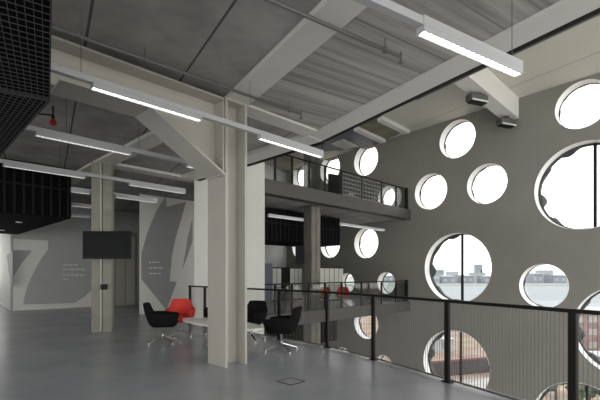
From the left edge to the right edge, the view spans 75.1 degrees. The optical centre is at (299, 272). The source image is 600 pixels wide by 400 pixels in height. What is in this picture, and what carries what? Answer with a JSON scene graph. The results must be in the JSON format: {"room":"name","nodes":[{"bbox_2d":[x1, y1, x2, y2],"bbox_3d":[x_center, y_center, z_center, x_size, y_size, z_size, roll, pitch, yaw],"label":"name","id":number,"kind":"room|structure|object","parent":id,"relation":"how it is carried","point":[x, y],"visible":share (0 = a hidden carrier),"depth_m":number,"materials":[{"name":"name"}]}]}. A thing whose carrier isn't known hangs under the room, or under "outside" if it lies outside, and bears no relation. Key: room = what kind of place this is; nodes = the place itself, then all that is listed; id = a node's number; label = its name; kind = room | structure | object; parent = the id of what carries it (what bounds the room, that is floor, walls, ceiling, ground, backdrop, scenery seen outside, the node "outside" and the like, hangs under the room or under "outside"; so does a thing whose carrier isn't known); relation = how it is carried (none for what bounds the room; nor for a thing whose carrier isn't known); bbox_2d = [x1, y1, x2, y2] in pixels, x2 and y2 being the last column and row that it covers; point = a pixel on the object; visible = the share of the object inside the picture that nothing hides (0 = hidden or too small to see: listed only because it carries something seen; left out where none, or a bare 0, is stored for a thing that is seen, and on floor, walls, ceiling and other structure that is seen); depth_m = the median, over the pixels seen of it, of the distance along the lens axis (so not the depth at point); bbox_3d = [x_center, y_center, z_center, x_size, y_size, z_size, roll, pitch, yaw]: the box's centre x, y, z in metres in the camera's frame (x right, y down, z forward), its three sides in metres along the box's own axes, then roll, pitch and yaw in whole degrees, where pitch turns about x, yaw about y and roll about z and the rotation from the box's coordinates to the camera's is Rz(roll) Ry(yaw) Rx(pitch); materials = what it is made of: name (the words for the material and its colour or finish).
{"room":"office building atrium","nodes":[
{"label":"office building atrium","id":0,"kind":"room"},
{"bbox_2d":[0,234,12,309],"bbox_3d":[-13.141,-2.700,17.553,0.306,9.200,6.471,0,0,-42],"label":"wall","id":1,"kind":"structure","parent":0,"point":[6,257],"depth_m":16.98,"materials":[{"name":"paint"}]},
{"bbox_2d":[10,164,285,310],"bbox_3d":[-5.971,1.850,21.563,1.154,18.300,16.418,0,0,39],"label":"wall","id":2,"kind":"structure","parent":0,"point":[50,270],"depth_m":16.55,"materials":[{"name":"paint"}]},
{"bbox_2d":[114,232,136,305],"bbox_3d":[-8.196,-0.215,18.326,1.089,3.430,0.090,0,0,-43],"label":"door","id":3,"kind":"structure","parent":2,"relation":"in","point":[125,270],"depth_m":18.31,"materials":[{"name":"wood"}]},
{"bbox_2d":[139,194,193,314],"bbox_3d":[-4.786,-0.716,16.751,5.148,4.432,2.433,0,0,-44],"label":"wall","id":4,"kind":"structure","parent":0,"point":[166,227],"depth_m":14.77,"materials":[{"name":"paint"}]},
{"bbox_2d":[247,329,263,333],"bbox_3d":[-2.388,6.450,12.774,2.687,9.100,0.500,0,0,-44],"label":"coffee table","id":5,"kind":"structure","parent":0,"point":[261,331],"depth_m":13.42,"materials":[{"name":"white paint"}]},
{"bbox_2d":[0,295,526,399],"bbox_3d":[-4.949,1.700,9.083,27.553,0.400,33.183,0,0,-19],"label":"floor","id":6,"kind":"structure","parent":0,"point":[46,354],"depth_m":6.19,"materials":[{"name":"concrete"}]},
{"bbox_2d":[91,162,113,332],"bbox_3d":[-5.095,-0.650,10.085,0.460,4.300,0.490,0,0,-18],"label":"concrete column","id":7,"kind":"structure","parent":6,"relation":"on","point":[102,197],"depth_m":9.89,"materials":[{"name":"white paint"}]},
{"bbox_2d":[100,284,107,289],"bbox_3d":[-4.963,0.352,9.871,0.160,0.130,0.080,0,0,-18],"label":"box","id":8,"kind":"object","parent":7,"relation":"attached to","point":[102,286],"visible":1,"depth_m":9.83,"materials":[{"name":"black metal"}]},
{"bbox_2d":[83,231,131,258],"bbox_3d":[-4.672,-0.678,9.624,1.151,0.670,0.458,0,0,0],"label":"television","id":9,"kind":"object","parent":7,"relation":"attached to","point":[96,244],"visible":1,"depth_m":9.42,"materials":[{"name":"black metal"}]},
{"bbox_2d":[143,302,178,344],"bbox_3d":[-3.010,1.069,8.443,0.715,0.861,0.688,0,0,-10],"label":"lounge chair","id":10,"kind":"object","parent":6,"relation":"on","point":[156,319],"visible":1,"depth_m":8.22,"materials":[{"name":"black fabric"}]},
{"bbox_2d":[165,299,195,336],"bbox_3d":[-2.870,1.069,9.389,0.688,0.861,0.715,0,0,-15],"label":"lounge chair","id":11,"kind":"object","parent":6,"relation":"on","point":[184,307],"visible":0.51,"depth_m":9.60,"materials":[{"name":"red fabric"}]},
{"bbox_2d":[203,307,207,335],"bbox_3d":[-1.996,1.069,9.591,0.688,0.861,0.715,0,0,5],"label":"lounge chair","id":12,"kind":"object","parent":6,"relation":"on","point":[205,310],"visible":0.15,"depth_m":9.31,"materials":[{"name":"black fabric"}]},
{"bbox_2d":[182,317,263,346],"bbox_3d":[-1.620,1.250,7.900,2.440,0.500,0.800,0,0,44],"label":"coffee table","id":13,"kind":"object","parent":6,"relation":"on","point":[201,321],"visible":0.33,"depth_m":7.82,"materials":[{"name":"laminate"}]},
{"bbox_2d":[208,96,246,367],"bbox_3d":[-1.206,-0.650,6.479,0.516,4.300,0.420,0,0,44],"label":"steel column","id":14,"kind":"structure","parent":6,"relation":"on","point":[227,195],"depth_m":6.45,"materials":[{"name":"metal"}]},
{"bbox_2d":[50,35,225,179],"bbox_3d":[-2.647,-2.150,5.085,3.611,1.220,0.500,0,0,-44],"label":"beam","id":15,"kind":"structure","parent":14,"relation":"attached to","point":[200,144],"depth_m":5.57,"materials":[{"name":"paint"}]},
{"bbox_2d":[194,162,264,316],"bbox_3d":[-2.378,-2.875,12.764,2.687,8.750,0.552,0,0,-44],"label":"wall pier","id":16,"kind":"object","parent":6,"relation":"on","point":[255,173],"visible":0.07,"depth_m":13.08,"materials":[{"name":"white paint"}]},
{"bbox_2d":[247,300,267,341],"bbox_3d":[-1.086,1.069,8.788,0.688,0.861,0.715,0,0,20],"label":"lounge chair","id":17,"kind":"object","parent":6,"relation":"on","point":[257,311],"visible":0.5,"depth_m":8.94,"materials":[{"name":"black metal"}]},
{"bbox_2d":[265,263,271,302],"bbox_3d":[-1.613,0.510,19.681,0.520,1.980,0.060,0,0,-44],"label":"wall","id":18,"kind":"structure","parent":6,"relation":"on","point":[268,267],"depth_m":19.66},
{"bbox_2d":[263,306,301,352],"bbox_3d":[-0.321,1.069,7.569,0.715,0.861,0.688,0,0,15],"label":"lounge chair","id":19,"kind":"object","parent":6,"relation":"on","point":[284,324],"visible":1,"depth_m":7.33,"materials":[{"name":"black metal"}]},
{"bbox_2d":[272,267,301,301],"bbox_3d":[-0.825,0.600,21.417,2.205,1.800,0.480,0,0,-44],"label":"lockers","id":20,"kind":"object","parent":6,"relation":"on","point":[279,274],"visible":0.56,"depth_m":21.27,"materials":[{"name":"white metal"}]},
{"bbox_2d":[277,377,304,384],"bbox_3d":[-0.124,1.497,5.392,0.293,0.006,0.282,0,0,-44],"label":"floor hatch","id":21,"kind":"object","parent":6,"relation":"on","point":[289,381],"visible":1,"depth_m":5.38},
{"bbox_2d":[264,320,337,342],"bbox_3d":[0.039,2.700,19.699,3.096,1.500,2.243,0,0,-44],"label":"bulkhead","id":22,"kind":"object","parent":6,"relation":"hanging from","point":[294,334],"visible":0.2,"depth_m":19.22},
{"bbox_2d":[304,206,319,308],"bbox_3d":[0.511,-0.650,16.600,0.500,4.300,0.500,0,0,-40],"label":"concrete column","id":23,"kind":"structure","parent":6,"relation":"on","point":[311,213],"depth_m":16.43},
{"bbox_2d":[295,246,304,263],"bbox_3d":[0.000,-0.692,15.679,0.360,0.680,1.448,0,0,0],"label":"monitor","id":24,"kind":"object","parent":23,"relation":"attached to","point":[299,250],"visible":1,"depth_m":14.96,"materials":[{"name":"black metal"}]},
{"bbox_2d":[320,287,330,305],"bbox_3d":[1.064,1.069,17.638,0.688,0.861,0.715,0,0,20],"label":"lounge chair","id":25,"kind":"object","parent":6,"relation":"on","point":[321,288],"visible":0.26,"depth_m":17.82,"materials":[{"name":"red fabric"}]},
{"bbox_2d":[320,267,342,301],"bbox_3d":[1.542,0.597,21.127,1.945,1.807,0.480,0,0,-44],"label":"locker","id":26,"kind":"object","parent":6,"relation":"on","point":[327,274],"visible":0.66,"depth_m":20.99,"materials":[{"name":"white metal"}]},
{"bbox_2d":[265,280,407,313],"bbox_3d":[2.117,1.030,16.922,9.558,1.340,0.120,0,0,-44],"label":"gallery railing","id":27,"kind":"object","parent":6,"relation":"on","point":[406,281],"visible":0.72,"depth_m":16.57,"materials":[{"name":"black metal"}]},
{"bbox_2d":[264,301,409,328],"bbox_3d":[2.122,1.710,16.996,9.668,0.480,0.400,0,0,-44],"label":"gallery edge","id":28,"kind":"structure","parent":6,"relation":"attached to","point":[316,312],"depth_m":16.62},
{"bbox_2d":[335,287,349,305],"bbox_3d":[1.957,1.069,17.940,0.688,0.861,0.715,0,0,10],"label":"lounge chair","id":29,"kind":"object","parent":6,"relation":"on","point":[345,289],"visible":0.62,"depth_m":18.13,"materials":[{"name":"red fabric"}]},
{"bbox_2d":[188,285,599,399],"bbox_3d":[0.901,0.932,6.608,1.021,1.135,12.810,0,0,-36],"label":"railing","id":30,"kind":"object","parent":6,"relation":"on","point":[572,314],"visible":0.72,"depth_m":5.37,"materials":[{"name":"black metal"}]},
{"bbox_2d":[0,0,559,225],"bbox_3d":[-4.827,-3.045,8.737,27.553,0.410,33.917,0,0,-19],"label":"ceiling","id":31,"kind":"structure","parent":0,"point":[221,42],"depth_m":5.17,"materials":[{"name":"concrete"}]},
{"bbox_2d":[0,92,49,155],"bbox_3d":[-4.535,-1.859,4.535,3.359,0.122,2.012,0,0,44],"label":"raft","id":32,"kind":"object","parent":31,"relation":"hanging from","point":[17,112],"visible":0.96,"depth_m":4.47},
{"bbox_2d":[0,0,51,100],"bbox_3d":[-2.400,-1.859,1.721,2.212,0.122,4.212,0,0,-33],"label":"grid","id":33,"kind":"object","parent":31,"relation":"hanging from","point":[25,25],"visible":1,"depth_m":3.15,"materials":[{"name":"metal"}]},
{"bbox_2d":[0,158,70,234],"bbox_3d":[-11.522,-2.180,10.176,8.284,1.360,6.539,0,0,-44],"label":"bulkhead","id":34,"kind":"object","parent":31,"relation":"hanging from","point":[35,199],"visible":0.91,"depth_m":10.24,"materials":[{"name":"metal"}]},
{"bbox_2d":[38,106,56,125],"bbox_3d":[-4.379,-2.690,6.671,0.425,0.340,0.116,0,0,0],"label":"fire alarm","id":35,"kind":"object","parent":31,"relation":"hanging from","point":[52,121],"visible":0.99,"depth_m":6.65,"materials":[{"name":"red plastic"}]},
{"bbox_2d":[71,213,89,217],"bbox_3d":[-7.816,-2.053,13.896,0.610,0.105,0.085,0,0,-44],"label":"linear light","id":36,"kind":"object","parent":31,"relation":"hanging from","point":[72,214],"visible":0.95,"depth_m":13.86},
{"bbox_2d":[71,202,90,207],"bbox_3d":[-6.639,-2.053,11.832,0.547,0.105,0.085,0,0,-44],"label":"linear light","id":37,"kind":"object","parent":31,"relation":"hanging from","point":[72,203],"visible":0.88,"depth_m":11.79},
{"bbox_2d":[71,187,90,194],"bbox_3d":[-5.490,-2.053,9.762,0.427,0.136,0.085,0,0,-44],"label":"linear light","id":38,"kind":"object","parent":31,"relation":"hanging from","point":[73,189],"depth_m":9.74,"materials":[{"name":"metal"}]},
{"bbox_2d":[71,161,93,185],"bbox_3d":[-6.551,-2.840,11.477,4.000,0.080,0.420,0,0,43],"label":"ceiling beam","id":39,"kind":"structure","parent":31,"relation":"attached to","point":[87,168],"depth_m":10.78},
{"bbox_2d":[0,159,185,193],"bbox_3d":[-4.767,-2.430,8.047,5.181,0.860,0.085,0,0,-44],"label":"linear light","id":40,"kind":"object","parent":31,"relation":"hanging from","point":[6,163],"visible":0.95,"depth_m":8.14,"materials":[{"name":"metal"}]},
{"bbox_2d":[25,99,193,168],"bbox_3d":[-2.836,-2.430,6.656,3.095,0.860,0.085,0,0,-44],"label":"linear light","id":41,"kind":"object","parent":31,"relation":"hanging from","point":[38,131],"visible":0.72,"depth_m":6.18,"materials":[{"name":"metal"}]},
{"bbox_2d":[94,131,163,164],"bbox_3d":[-3.243,-2.840,8.375,5.069,0.080,0.420,0,0,43],"label":"ceiling beam","id":42,"kind":"structure","parent":31,"relation":"attached to","point":[149,140],"depth_m":8.63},
{"bbox_2d":[113,192,157,202],"bbox_3d":[-4.510,-2.054,10.708,1.190,0.138,0.085,0,0,-44],"label":"linear light","id":43,"kind":"object","parent":31,"relation":"hanging from","point":[116,195],"depth_m":10.66,"materials":[{"name":"metal"}]},
{"bbox_2d":[112,163,193,182],"bbox_3d":[-3.769,-2.840,11.385,3.500,0.080,0.420,0,0,-44],"label":"ceiling beam","id":44,"kind":"structure","parent":31,"relation":"attached to","point":[119,166],"depth_m":10.87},
{"bbox_2d":[52,25,302,118],"bbox_3d":[-1.804,-2.740,5.065,4.852,0.240,0.059,0,0,-41],"label":"pipe","id":45,"kind":"object","parent":31,"relation":"hanging from","point":[144,59],"visible":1,"depth_m":5.08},
{"bbox_2d":[51,63,323,157],"bbox_3d":[-1.875,-2.430,4.597,6.278,0.860,0.085,0,0,-44],"label":"linear light","id":46,"kind":"object","parent":31,"relation":"hanging from","point":[97,84],"visible":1,"depth_m":4.81,"materials":[{"name":"metal"}]},
{"bbox_2d":[93,88,197,119],"bbox_3d":[-1.785,-2.030,4.685,1.300,0.020,0.065,0,0,-44],"label":"diffuser","id":47,"kind":"object","parent":46,"relation":"attached to","point":[115,92],"depth_m":4.63,"materials":[{"name":"plastic"}]},
{"bbox_2d":[181,134,320,179],"bbox_3d":[-1.483,-2.830,9.810,5.041,0.100,0.470,0,0,44],"label":"ceiling beam","id":48,"kind":"structure","parent":31,"relation":"attached to","point":[271,150],"depth_m":9.00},
{"bbox_2d":[247,105,316,135],"bbox_3d":[-0.326,-2.840,7.327,2.024,0.080,0.360,0,0,-44],"label":"ceiling beam","id":49,"kind":"structure","parent":31,"relation":"attached to","point":[253,112],"depth_m":7.21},
{"bbox_2d":[267,214,303,220],"bbox_3d":[-0.534,-2.152,15.129,1.823,0.105,0.085,0,0,-44],"label":"linear light","id":50,"kind":"object","parent":31,"relation":"hanging from","point":[268,215],"visible":1,"depth_m":15.05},
{"bbox_2d":[226,0,366,105],"bbox_3d":[2.192,-2.840,1.453,0.400,0.080,12.050,0,0,-33],"label":"ceiling beam","id":51,"kind":"structure","parent":31,"relation":"attached to","point":[307,36],"depth_m":4.82,"materials":[{"name":"metal"}]},
{"bbox_2d":[265,208,339,246],"bbox_3d":[-0.962,-2.090,18.587,6.296,1.380,2.243,0,0,-44],"label":"bulkhead","id":52,"kind":"object","parent":31,"relation":"hanging from","point":[278,231],"visible":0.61,"depth_m":17.82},
{"bbox_2d":[304,145,319,189],"bbox_3d":[0.511,-5.275,16.600,0.500,4.050,0.500,0,0,-40],"label":"concrete column","id":53,"kind":"structure","parent":31,"relation":"on","point":[314,169],"depth_m":16.43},
{"bbox_2d":[264,0,402,64],"bbox_3d":[0.004,-2.740,4.050,3.069,0.240,0.060,0,0,-33],"label":"pipe","id":54,"kind":"object","parent":31,"relation":"hanging from","point":[384,49],"visible":1,"depth_m":4.30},
{"bbox_2d":[265,178,410,219],"bbox_3d":[2.122,-3.030,16.996,9.668,0.500,0.400,0,0,-44],"label":"gallery edge","id":55,"kind":"structure","parent":31,"relation":"attached to","point":[273,188],"depth_m":15.91,"materials":[{"name":"concrete"}]},
{"bbox_2d":[328,174,339,193],"bbox_3d":[1.534,-3.848,17.600,0.620,1.195,0.400,0,0,-30],"label":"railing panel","id":56,"kind":"object","parent":55,"relation":"on","point":[333,180],"visible":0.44,"depth_m":17.57,"materials":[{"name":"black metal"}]},
{"bbox_2d":[274,155,407,208],"bbox_3d":[2.117,-3.720,16.922,9.558,1.340,0.120,0,0,-44],"label":"gallery railing","id":57,"kind":"object","parent":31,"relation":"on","point":[360,177],"visible":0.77,"depth_m":17.23,"materials":[{"name":"black metal"}]},
{"bbox_2d":[198,8,599,180],"bbox_3d":[2.866,-2.885,4.392,0.922,0.230,18.907,0,0,-36],"label":"trim","id":58,"kind":"structure","parent":31,"relation":"attached to","point":[588,15],"depth_m":5.70,"materials":[{"name":"black metal"}]},
{"bbox_2d":[353,0,522,77],"bbox_3d":[0.660,-2.430,3.053,3.614,0.860,0.090,0,0,-30],"label":"linear light","id":59,"kind":"object","parent":31,"relation":"hanging from","point":[429,29],"visible":1,"depth_m":3.40,"materials":[{"name":"metal"}]},
{"bbox_2d":[421,31,517,74],"bbox_3d":[1.612,-2.030,3.605,1.384,0.020,0.070,0,0,-30],"label":"diffuser","id":60,"kind":"object","parent":59,"relation":"attached to","point":[443,39],"depth_m":3.56,"materials":[{"name":"plastic"}]},
{"bbox_2d":[310,0,599,140],"bbox_3d":[4.558,-2.835,1.584,0.390,0.090,15.693,0,0,-33],"label":"ceiling beam","id":61,"kind":"structure","parent":31,"relation":"attached to","point":[562,12],"depth_m":5.22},
{"bbox_2d":[416,13,599,99],"bbox_3d":[5.040,-2.850,1.470,0.120,0.040,11.650,0,0,-33],"label":"trim","id":62,"kind":"structure","parent":31,"relation":"attached to","point":[598,14],"depth_m":4.89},
{"bbox_2d":[339,223,384,230],"bbox_3d":[2.975,-2.152,18.281,3.456,0.105,0.085,0,0,-45],"label":"linear light","id":63,"kind":"object","parent":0,"point":[342,224],"visible":1,"depth_m":18.10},
{"bbox_2d":[265,15,599,171],"bbox_3d":[1.755,-7.450,9.918,27.440,0.300,35.404,0,0,7],"label":"ceiling","id":64,"kind":"structure","parent":0,"point":[573,54],"depth_m":14.56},
{"bbox_2d":[331,139,357,149],"bbox_3d":[2.487,-7.265,22.023,0.928,0.070,1.578,0,0,40],"label":"ceiling panel","id":65,"kind":"object","parent":64,"relation":"attached to","point":[344,144],"visible":1,"depth_m":21.94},
{"bbox_2d":[320,129,377,151],"bbox_3d":[2.360,-7.285,21.790,3.935,0.030,2.993,0,0,43],"label":"ceiling panel","id":66,"kind":"object","parent":64,"relation":"attached to","point":[361,141],"visible":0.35,"depth_m":21.56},
{"bbox_2d":[354,126,385,142],"bbox_3d":[3.681,-7.210,20.400,0.300,0.180,2.562,0,0,44],"label":"rib","id":67,"kind":"object","parent":64,"relation":"attached to","point":[358,129],"visible":0.93,"depth_m":20.19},
{"bbox_2d":[359,117,399,139],"bbox_3d":[4.196,-7.285,19.787,2.912,0.030,1.669,0,0,-44],"label":"ceiling panel","id":68,"kind":"object","parent":64,"relation":"attached to","point":[372,126],"visible":0.64,"depth_m":19.76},
{"bbox_2d":[377,116,409,134],"bbox_3d":[4.612,-7.210,19.114,2.451,0.180,0.300,0,0,-45],"label":"rib","id":69,"kind":"object","parent":64,"relation":"attached to","point":[383,120],"visible":1,"depth_m":18.96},
{"bbox_2d":[454,68,518,118],"bbox_3d":[6.410,-6.875,14.019,7.000,0.850,0.550,0,0,-44],"label":"beam","id":70,"kind":"structure","parent":64,"relation":"attached to","point":[502,101],"depth_m":14.51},
{"bbox_2d":[465,92,488,105],"bbox_3d":[6.357,-6.264,13.989,0.780,0.372,0.362,0,0,-20],"label":"floodlight","id":71,"kind":"object","parent":70,"relation":"hanging from","point":[474,98],"visible":1,"depth_m":13.88,"materials":[{"name":"white paint"}]},
{"bbox_2d":[496,115,516,128],"bbox_3d":[8.482,-6.233,16.041,0.780,0.434,0.362,0,0,-20],"label":"floodlight","id":72,"kind":"object","parent":70,"relation":"hanging from","point":[505,121],"visible":1,"depth_m":15.93,"materials":[{"name":"white paint"}]},
{"bbox_2d":[286,72,599,399],"bbox_3d":[7.414,1.657,18.630,0.460,18.685,25.266,0,0,-41],"label":"wall","id":73,"kind":"structure","parent":0,"point":[517,237],"depth_m":17.15,"materials":[{"name":"paint"}]},
{"bbox_2d":[293,170,303,185],"bbox_3d":[0.229,-6.795,27.071,0.536,1.900,1.900,0,0,-41],"label":"window","id":74,"kind":"structure","parent":73,"relation":"in","point":[295,172],"depth_m":27.70,"materials":[{"name":"glass"}]},
{"bbox_2d":[320,159,339,182],"bbox_3d":[2.084,-6.583,24.901,0.536,1.900,1.900,0,0,-41],"label":"window","id":75,"kind":"structure","parent":73,"relation":"in","point":[325,162],"depth_m":25.44,"materials":[{"name":"paint"}]},
{"bbox_2d":[320,247,339,257],"bbox_3d":[2.096,-1.838,24.888,0.536,1.900,1.900,0,0,-41],"label":"window","id":76,"kind":"structure","parent":73,"relation":"in","point":[324,251],"depth_m":25.40,"materials":[{"name":"paint"}]},
{"bbox_2d":[343,273,353,289],"bbox_3d":[3.041,0.606,23.783,0.536,1.320,1.320,0,0,-41],"label":"window","id":77,"kind":"structure","parent":73,"relation":"in","point":[345,275],"depth_m":24.20,"materials":[{"name":"paint"}]},
{"bbox_2d":[354,228,377,257],"bbox_3d":[4.001,-1.730,22.660,0.536,1.900,1.900,0,0,-41],"label":"window","id":78,"kind":"structure","parent":73,"relation":"in","point":[357,243],"depth_m":23.19,"materials":[{"name":"paint"}]},
{"bbox_2d":[354,145,377,175],"bbox_3d":[3.991,-6.509,22.671,0.536,1.900,1.900,0,0,-41],"label":"window","id":79,"kind":"structure","parent":73,"relation":"in","point":[357,161],"depth_m":23.22,"materials":[{"name":"paint"}]},
{"bbox_2d":[354,317,377,338],"bbox_3d":[4.001,2.913,22.660,0.536,1.900,1.900,0,0,-41],"label":"window","id":80,"kind":"structure","parent":73,"relation":"in","point":[363,333],"depth_m":23.18,"materials":[{"name":"paint"}]},
{"bbox_2d":[377,272,394,293],"bbox_3d":[4.927,0.549,21.578,0.536,1.320,1.320,0,0,-41],"label":"window","id":81,"kind":"structure","parent":73,"relation":"in","point":[381,277],"depth_m":21.89,"materials":[{"name":"paint"}]},
{"bbox_2d":[378,187,394,205],"bbox_3d":[4.927,-4.134,21.578,0.536,1.320,1.320,0,0,-41],"label":"window","id":82,"kind":"structure","parent":73,"relation":"in","point":[385,189],"depth_m":21.88,"materials":[{"name":"paint"}]},
{"bbox_2d":[415,173,446,209],"bbox_3d":[6.675,-4.047,19.534,0.536,1.900,1.900,0,0,-41],"label":"window","id":83,"kind":"structure","parent":73,"relation":"in","point":[418,191],"depth_m":20.03,"materials":[{"name":"paint"}]},
{"bbox_2d":[423,330,488,388],"bbox_3d":[7.532,4.344,18.617,0.646,3.420,3.420,0,0,-41],"label":"window","id":84,"kind":"structure","parent":73,"relation":"in","point":[441,332],"depth_m":19.54,"materials":[{"name":"paint"}]},
{"bbox_2d":[439,119,475,157],"bbox_3d":[7.570,-6.295,18.488,0.536,1.900,1.900,0,0,-41],"label":"window","id":85,"kind":"structure","parent":73,"relation":"in","point":[451,126],"depth_m":18.93,"materials":[{"name":"paint"}]},
{"bbox_2d":[425,233,491,300],"bbox_3d":[7.580,-0.235,18.561,0.646,3.420,3.420,0,0,-41],"label":"window","id":86,"kind":"structure","parent":73,"relation":"in","point":[430,270],"depth_m":19.38,"materials":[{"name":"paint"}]},
{"bbox_2d":[467,163,507,203],"bbox_3d":[8.459,-3.953,17.448,0.536,1.900,1.900,0,0,-41],"label":"window","id":87,"kind":"structure","parent":73,"relation":"in","point":[481,168],"depth_m":17.92,"materials":[{"name":"paint"}]},
{"bbox_2d":[519,264,568,306],"bbox_3d":[9.907,0.520,15.755,0.536,1.900,1.900,0,0,-41],"label":"window","id":88,"kind":"structure","parent":73,"relation":"in","point":[522,281],"depth_m":16.26,"materials":[{"name":"paint"}]},
{"bbox_2d":[534,140,599,229],"bbox_3d":[10.814,-3.271,14.779,0.646,3.420,3.420,0,0,-41],"label":"window","id":89,"kind":"structure","parent":73,"relation":"in","point":[541,201],"depth_m":15.39,"materials":[{"name":"paint"}]},
{"bbox_2d":[536,382,599,399],"bbox_3d":[10.773,5.775,14.826,0.646,3.420,3.420,0,0,-41],"label":"window","id":90,"kind":"structure","parent":73,"relation":"in","point":[586,385],"depth_m":15.15,"materials":[{"name":"paint"}]},
{"bbox_2d":[555,79,599,128],"bbox_3d":[10.752,-6.308,14.767,0.536,1.900,1.900,0,0,-41],"label":"window","id":91,"kind":"structure","parent":73,"relation":"in","point":[580,84],"depth_m":15.12,"materials":[{"name":"paint"}]},
{"bbox_2d":[577,290,599,368],"bbox_3d":[11.662,2.055,13.787,0.646,3.420,3.420,0,0,-41],"label":"window","id":92,"kind":"structure","parent":73,"relation":"in","point":[591,357],"depth_m":14.78,"materials":[{"name":"paint"}]},
{"bbox_3d":[-6.999,6.450,11.541,30.003,0.400,33.081,0,0,0],"label":"floor","id":93,"kind":"structure","parent":0,"visible":0},
{"bbox_2d":[304,322,319,343],"bbox_3d":[0.511,4.075,16.600,0.500,4.350,0.500,0,0,-40],"label":"concrete column","id":94,"kind":"structure","parent":93,"relation":"on","point":[316,326],"depth_m":16.43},
{"label":"outside","id":95,"kind":"structure","parent":0,"visible":0},
{"bbox_2d":[344,316,599,399],"bbox_3d":[220.000,19.000,70.000,560.000,1.000,260.000,0,0,0],"label":"ground","id":96,"kind":"structure","parent":95,"point":[468,341],"depth_m":90.76,"materials":[{"name":"soil"}]},
{"bbox_2d":[433,336,454,351],"bbox_3d":[32.317,16.950,92.829,7.600,3.100,3.600,0,0,0],"label":"building","id":97,"kind":"structure","parent":96,"relation":"on","point":[442,338],"depth_m":91.32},
{"bbox_2d":[433,357,488,376],"bbox_3d":[28.913,17.050,70.844,18.537,2.900,0.400,0,0,-17],"label":"hoarding","id":98,"kind":"object","parent":96,"relation":"on","point":[468,362],"visible":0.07,"depth_m":71.08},
{"bbox_2d":[549,383,566,399],"bbox_3d":[36.659,15.174,55.860,4.621,6.652,4.682,0,0,0],"label":"tree","id":99,"kind":"object","parent":96,"relation":"on","point":[561,384],"visible":0.02,"depth_m":55.58,"materials":[{"name":"green plant"}]},
{"bbox_2d":[579,307,599,350],"bbox_3d":[73.532,13.850,98.329,20.600,9.300,14.600,0,0,0],"label":"building","id":100,"kind":"structure","parent":96,"relation":"on","point":[590,321],"depth_m":91.32,"materials":[{"name":"red brick"}]},
{"bbox_2d":[579,383,599,399],"bbox_3d":[39.124,15.718,52.705,3.818,5.564,3.763,0,0,0],"label":"tree","id":101,"kind":"object","parent":96,"relation":"on","point":[592,390],"visible":0.22,"depth_m":52.22,"materials":[{"name":"green plant"}]},
{"bbox_2d":[589,351,599,358],"bbox_3d":[54.192,16.950,74.879,10.600,3.100,4.600,0,0,0],"label":"building","id":102,"kind":"structure","parent":96,"relation":"on","point":[594,352],"depth_m":75.07,"materials":[{"name":"white brick"}]},
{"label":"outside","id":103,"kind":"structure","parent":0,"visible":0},
{"bbox_2d":[346,276,568,285],"bbox_3d":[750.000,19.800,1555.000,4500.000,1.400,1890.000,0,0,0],"label":"bank","id":104,"kind":"object","parent":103,"point":[349,278],"depth_m":647.81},
{"bbox_2d":[384,276,394,282],"bbox_3d":[167.590,12.100,759.875,27.282,14.000,30.250,0,0,0],"label":"building","id":105,"kind":"structure","parent":104,"relation":"on","point":[387,278],"depth_m":745.08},
{"bbox_2d":[434,276,438,283],"bbox_3d":[243.692,12.600,719.875,16.615,13.000,30.250,0,0,0],"label":"building","id":106,"kind":"structure","parent":104,"relation":"on","point":[436,278],"depth_m":705.08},
{"bbox_2d":[435,270,443,275],"bbox_3d":[302.949,6.100,849.875,10.898,26.000,30.250,0,0,0],"label":"building","id":107,"kind":"structure","parent":104,"relation":"on","point":[438,272],"depth_m":835.06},
{"bbox_2d":[439,275,455,282],"bbox_3d":[273.282,11.800,730.000,26.205,14.600,32.000,0,0,0],"label":"building","id":108,"kind":"structure","parent":104,"relation":"on","point":[442,278],"depth_m":714.96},
{"bbox_2d":[446,272,457,275],"bbox_3d":[311.795,8.100,799.875,14.359,22.000,30.250,0,0,0],"label":"building","id":109,"kind":"structure","parent":104,"relation":"on","point":[447,273],"depth_m":785.04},
{"bbox_2d":[456,275,473,282],"bbox_3d":[311.180,11.300,740.000,22.769,15.600,32.000,0,0,0],"label":"building","id":110,"kind":"structure","parent":104,"relation":"on","point":[467,278],"depth_m":724.98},
{"bbox_2d":[469,273,484,281],"bbox_3d":[363.077,9.100,799.875,20.513,20.000,30.250,0,0,0],"label":"building","id":111,"kind":"structure","parent":104,"relation":"on","point":[475,275],"depth_m":785.04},
{"bbox_2d":[474,264,482,272],"bbox_3d":[387.949,0.100,849.875,7.397,38.000,30.250,0,0,0],"label":"building","id":112,"kind":"structure","parent":104,"relation":"on","point":[477,267],"depth_m":842.43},
{"bbox_2d":[477,275,490,282],"bbox_3d":[348.154,11.800,730.000,20.590,14.600,32.000,0,0,0],"label":"building","id":113,"kind":"structure","parent":104,"relation":"on","point":[482,278],"depth_m":721.98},
{"bbox_2d":[526,273,542,282],"bbox_3d":[442.103,9.300,740.000,18.974,19.600,32.000,0,0,0],"label":"building","id":114,"kind":"structure","parent":104,"relation":"on","point":[531,277],"depth_m":724.98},
{"bbox_2d":[535,270,552,282],"bbox_3d":[488.000,6.600,779.875,18.000,25.000,30.250,0,0,0],"label":"building","id":115,"kind":"structure","parent":104,"relation":"on","point":[544,272],"depth_m":764.98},
{"bbox_2d":[544,274,566,282],"bbox_3d":[483.846,10.800,740.000,24.667,16.600,32.000,0,0,0],"label":"building","id":116,"kind":"structure","parent":104,"relation":"on","point":[550,278],"depth_m":726.75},
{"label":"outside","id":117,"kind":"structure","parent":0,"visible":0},
{"bbox_2d":[456,377,488,387],"bbox_3d":[26.884,18.470,62.815,20.048,0.060,9.000,0,0,-13],"label":"road","id":118,"kind":"structure","parent":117,"point":[467,381],"depth_m":66.28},
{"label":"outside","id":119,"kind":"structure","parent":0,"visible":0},
{"bbox_2d":[346,286,599,306],"bbox_3d":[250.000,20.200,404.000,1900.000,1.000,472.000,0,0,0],"label":"river","id":120,"kind":"structure","parent":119,"point":[547,296],"depth_m":374.83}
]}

